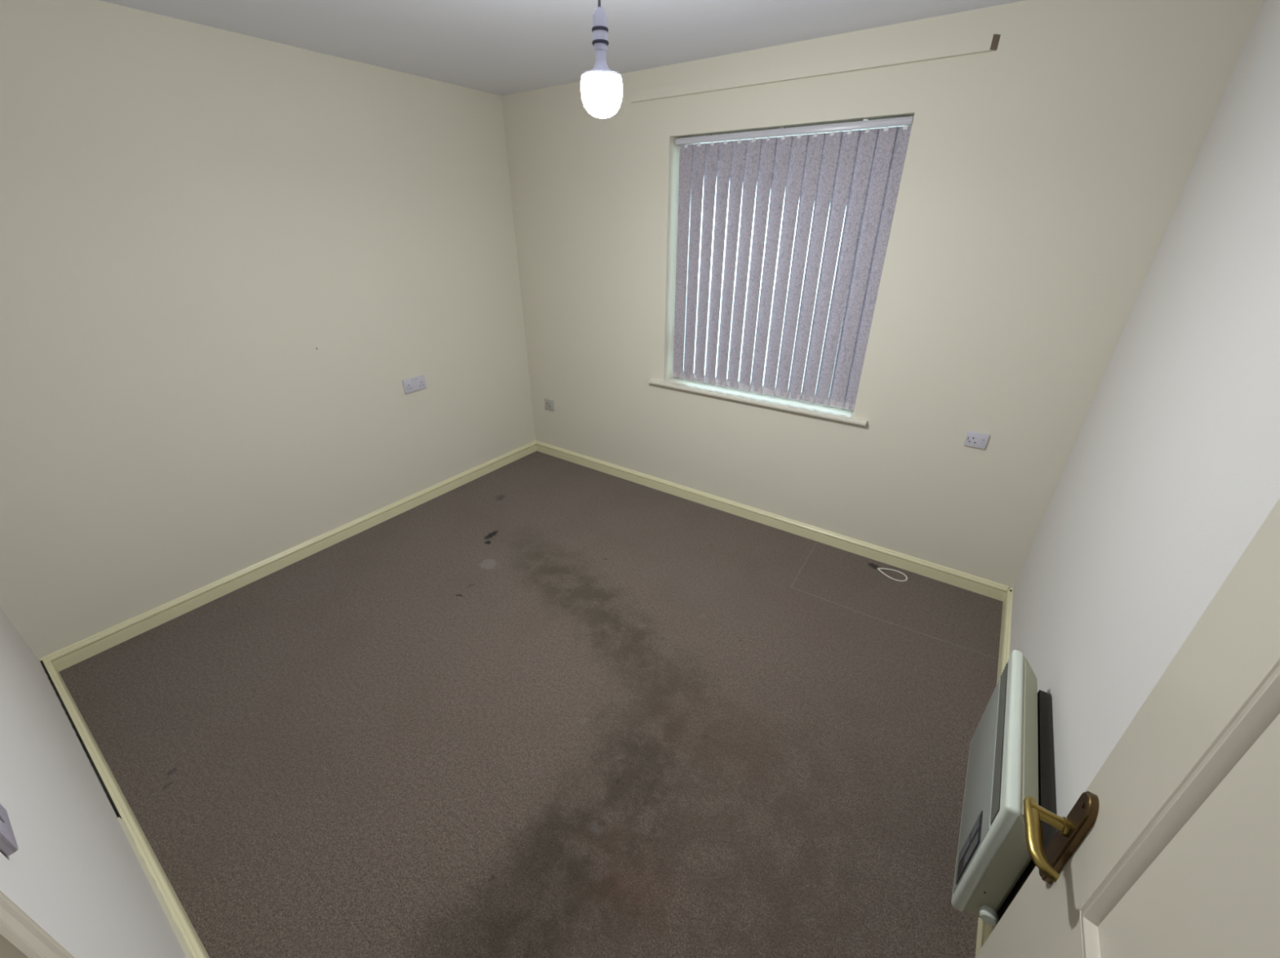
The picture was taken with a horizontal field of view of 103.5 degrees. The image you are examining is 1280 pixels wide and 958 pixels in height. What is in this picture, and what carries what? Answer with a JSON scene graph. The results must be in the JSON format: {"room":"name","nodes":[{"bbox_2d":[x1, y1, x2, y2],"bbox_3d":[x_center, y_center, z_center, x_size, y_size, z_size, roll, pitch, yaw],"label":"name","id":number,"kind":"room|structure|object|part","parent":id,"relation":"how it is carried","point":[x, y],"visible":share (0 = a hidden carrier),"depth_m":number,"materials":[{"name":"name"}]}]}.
{"room":"empty bedroom","nodes":[
{"label":"empty bedroom","id":0,"kind":"room"},
{"bbox_2d":[0,608,186,957],"bbox_3d":[-1.160,0.205,0.712,3.312,2.400,0.100,18,32,30],"label":"wall","id":1,"kind":"structure","parent":0,"point":[74,871],"depth_m":1.00,"materials":[{"name":"white paint"}]},
{"bbox_2d":[0,804,17,856],"bbox_3d":[-0.825,0.423,0.641,0.086,0.086,0.015,18,32,30],"label":"light switch","id":2,"kind":"object","parent":1,"relation":"attached to","point":[8,845],"visible":1,"depth_m":0.64,"materials":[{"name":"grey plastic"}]},
{"bbox_2d":[0,810,4,823],"bbox_3d":[-0.822,0.421,0.644,0.022,0.034,0.004,18,32,30],"label":"rocker switch","id":3,"kind":"object","parent":2,"relation":"attached to","point":[2,814],"depth_m":0.65,"materials":[{"name":"grey plastic"}]},
{"bbox_2d":[40,660,121,818],"bbox_3d":[-2.029,0.931,1.830,1.089,0.084,0.007,18,32,30],"label":"trim","id":4,"kind":"structure","parent":1,"relation":"attached to","point":[91,762],"depth_m":1.78,"materials":[{"name":"black wood"}]},
{"bbox_2d":[42,659,209,957],"bbox_3d":[-1.567,1.071,1.559,2.199,0.085,0.018,18,32,30],"label":"baseboard","id":5,"kind":"structure","parent":1,"relation":"attached to","point":[179,915],"depth_m":1.54,"materials":[{"name":"beige paint"}]},
{"bbox_2d":[117,817,193,957],"bbox_3d":[-1.131,1.178,1.261,1.110,0.009,0.011,18,32,30],"label":"trim","id":6,"kind":"structure","parent":1,"relation":"attached to","point":[151,880],"depth_m":1.36,"materials":[{"name":"beige wood"}]},
{"bbox_2d":[0,497,1279,957],"bbox_3d":[-0.009,0.471,0.547,1.070,2.078,0.972,18,32,30],"label":"door","id":7,"kind":"structure","parent":1,"relation":"in","point":[20,936],"depth_m":0.49,"materials":[{"name":"white paint"}]},
{"bbox_3d":[0.524,0.471,0.668,0.028,0.014,0.110,10,29,19],"label":"handle lever","id":8,"kind":"part","parent":7,"relation":"part of","materials":[{"name":"gold metal"}]},
{"bbox_3d":[0.583,0.491,0.689,0.011,0.180,0.041,18,32,30],"label":"door handle","id":9,"kind":"part","parent":7,"relation":"part of","materials":[{"name":"gold metal"}]},
{"bbox_3d":[0.364,0.224,0.196,0.009,0.890,0.566,18,32,30],"label":"panel moulding","id":10,"kind":"part","parent":7,"relation":"part of","materials":[{"name":"white paint"}]},
{"bbox_2d":[0,0,535,659],"bbox_3d":[-2.064,-0.587,2.256,0.150,2.400,4.600,18,32,30],"label":"wall","id":11,"kind":"structure","parent":0,"point":[228,258],"depth_m":2.28,"materials":[{"name":"beige paint"}]},
{"bbox_2d":[39,440,536,671],"bbox_3d":[-1.673,0.253,3.157,0.018,0.085,2.860,18,32,30],"label":"baseboard","id":12,"kind":"structure","parent":11,"relation":"attached to","point":[63,659],"depth_m":2.67,"materials":[{"name":"beige paint"}]},
{"bbox_2d":[402,374,426,394],"bbox_3d":[-1.408,-0.592,3.156,0.015,0.086,0.148,18,32,30],"label":"double socket","id":13,"kind":"object","parent":11,"relation":"attached to","point":[418,383],"visible":1,"depth_m":3.15,"materials":[{"name":"grey plastic"}]},
{"bbox_2d":[58,451,1003,957],"bbox_3d":[-0.672,1.004,1.917,3.912,0.120,4.700,18,32,30],"label":"floor","id":14,"kind":"structure","parent":0,"point":[543,705],"depth_m":1.88,"materials":[{"name":"brown carpet"}]},
{"bbox_2d":[791,542,817,586],"bbox_3d":[0.923,0.473,2.829,0.011,0.003,0.480,16,31,29],"label":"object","id":15,"kind":"structure","parent":14,"relation":"attached to","point":[816,543],"depth_m":2.81,"materials":[{"name":"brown carpet"}]},
{"bbox_2d":[877,568,907,582],"bbox_3d":[1.368,0.516,2.740,0.154,0.006,0.093,18,32,30],"label":"loop","id":16,"kind":"object","parent":14,"relation":"on","point":[877,568],"visible":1,"depth_m":2.74,"materials":[{"name":"white"}]},
{"bbox_2d":[790,586,995,658],"bbox_3d":[1.173,0.679,2.427,0.914,0.003,0.021,16,31,28],"label":"carpet seam","id":17,"kind":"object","parent":14,"relation":"attached to","point":[790,587],"depth_m":2.39,"materials":[{"name":"brown carpet"}]},
{"bbox_2d":[99,0,1025,95],"bbox_3d":[-0.668,-1.239,0.769,3.912,0.120,4.700,18,32,30],"label":"ceiling","id":18,"kind":"structure","parent":0,"point":[500,47],"depth_m":2.01,"materials":[{"name":"paint"}]},
{"bbox_2d":[581,0,622,118],"bbox_3d":[-0.098,-1.148,1.220,0.106,0.451,0.106,18,32,30],"label":"pendant light","id":19,"kind":"object","parent":18,"relation":"hanging from","point":[601,86],"visible":1,"depth_m":1.26,"materials":[{"name":"white"}]},
{"bbox_3d":[-0.098,-1.046,1.272,0.100,0.054,0.100,18,32,30],"label":"bulb","id":20,"kind":"part","parent":19,"relation":"part of","materials":[{"name":"white"}]},
{"bbox_3d":[-0.098,-0.985,1.303,0.106,0.084,0.106,18,32,30],"label":"bulb","id":21,"kind":"part","parent":19,"relation":"part of","materials":[{"name":"white glass"}]},
{"bbox_2d":[501,0,1263,588],"bbox_3d":[0.583,-0.939,2.954,3.312,2.400,0.300,18,32,30],"label":"wall","id":22,"kind":"structure","parent":0,"point":[1046,173],"depth_m":2.29,"materials":[{"name":"beige paint"}]},
{"bbox_2d":[544,398,554,411],"bbox_3d":[-0.707,-0.578,3.926,0.088,0.088,0.015,18,32,30],"label":"outlet","id":23,"kind":"object","parent":22,"relation":"attached to","point":[548,403],"visible":1,"depth_m":3.92,"materials":[{"name":"grey plastic"}]},
{"bbox_2d":[536,440,1008,601],"bbox_3d":[0.490,0.151,3.365,3.276,0.085,0.018,18,32,30],"label":"baseboard","id":24,"kind":"structure","parent":22,"relation":"attached to","point":[994,590],"depth_m":3.06,"materials":[{"name":"beige paint"}]},
{"bbox_2d":[648,126,898,426],"bbox_3d":[0.678,-1.086,2.724,1.342,1.335,0.249,18,32,30],"label":"window","id":25,"kind":"structure","parent":22,"relation":"in","point":[829,412],"depth_m":2.93,"materials":[{"name":"white plastic"}]},
{"bbox_3d":[0.741,-1.128,2.783,1.170,1.313,0.060,18,32,30],"label":"frame","id":26,"kind":"part","parent":25,"relation":"part of","materials":[{"name":"white plastic"}]},
{"bbox_3d":[0.660,-0.490,3.001,1.342,0.022,0.188,18,32,30],"label":"sill","id":27,"kind":"part","parent":25,"relation":"part of","materials":[{"name":"beige paint"}]},
{"bbox_2d":[672,115,913,410],"bbox_3d":[0.677,-1.088,2.680,1.167,1.292,0.046,18,32,30],"label":"vertical blind","id":28,"kind":"object","parent":25,"relation":"attached to","point":[858,173],"visible":0.97,"depth_m":2.61,"materials":[{"name":"grey fabric"}]},
{"bbox_3d":[0.682,-0.517,2.969,1.142,0.007,0.026,18,32,30],"label":"link chain","id":29,"kind":"part","parent":28,"relation":"part of","materials":[{"name":"white plastic"}]},
{"bbox_2d":[631,34,1000,102],"bbox_3d":[0.630,-1.807,2.255,1.645,0.046,0.022,18,32,30],"label":"batten","id":30,"kind":"object","parent":22,"relation":"attached to","point":[986,43],"visible":1,"depth_m":2.13,"materials":[{"name":"beige paint"}]},
{"bbox_2d":[964,431,989,448],"bbox_3d":[1.571,-0.182,2.357,0.086,0.072,0.015,18,32,30],"label":"socket","id":31,"kind":"object","parent":22,"relation":"attached to","point":[973,439],"visible":1,"depth_m":2.35,"materials":[{"name":"grey plastic"}]},
{"bbox_2d":[995,0,1279,927],"bbox_3d":[0.782,0.315,0.503,0.150,2.400,4.600,18,32,30],"label":"wall","id":32,"kind":"structure","parent":0,"point":[1171,472],"depth_m":1.20,"materials":[{"name":"white paint"}]},
{"bbox_2d":[975,587,1013,956],"bbox_3d":[1.035,1.111,1.490,0.018,0.085,2.860,18,32,30],"label":"baseboard","id":33,"kind":"structure","parent":32,"relation":"attached to","point":[984,931],"depth_m":2.18,"materials":[{"name":"beige paint"}]},
{"bbox_2d":[951,649,1056,925],"bbox_3d":[0.966,0.805,1.322,0.122,0.422,0.593,18,32,30],"label":"heater","id":34,"kind":"object","parent":32,"relation":"attached to","point":[1011,759],"visible":0.94,"depth_m":1.22,"materials":[{"name":"white metal"}]},
{"bbox_3d":[0.813,0.911,1.246,0.002,0.189,0.085,18,32,30],"label":"control panel","id":35,"kind":"part","parent":34,"relation":"part of","materials":[{"name":"grey plastic"}]},
{"bbox_3d":[0.933,0.822,1.390,0.002,0.286,0.508,18,32,30],"label":"panel","id":36,"kind":"part","parent":34,"relation":"part of","materials":[{"name":"grey metal"}]},
{"bbox_3d":[0.826,1.034,1.195,0.037,0.037,0.022,18,32,30],"label":"thermostat knob","id":37,"kind":"part","parent":34,"relation":"part of","materials":[{"name":"white plastic"}]},
{"bbox_2d":[990,662,1008,826],"bbox_3d":[0.933,0.658,1.306,0.002,0.062,0.508,18,32,30],"label":"grille","id":38,"kind":"object","parent":34,"relation":"attached to","point":[996,798],"depth_m":1.26,"materials":[{"name":"grey metal"}]},
{"bbox_3d":[0.994,0.845,1.300,0.028,0.300,0.563,18,32,30],"label":"plate","id":39,"kind":"part","parent":34,"relation":"part of","materials":[{"name":"black"}]},
{"label":"outside","id":40,"kind":"structure","parent":0,"visible":0},
{"bbox_2d":[693,284,846,392],"bbox_3d":[5.503,-2.336,9.545,20.000,0.100,15.400,18,32,30],"label":"floor","id":41,"kind":"structure","parent":40,"point":[698,284],"depth_m":11.07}
]}

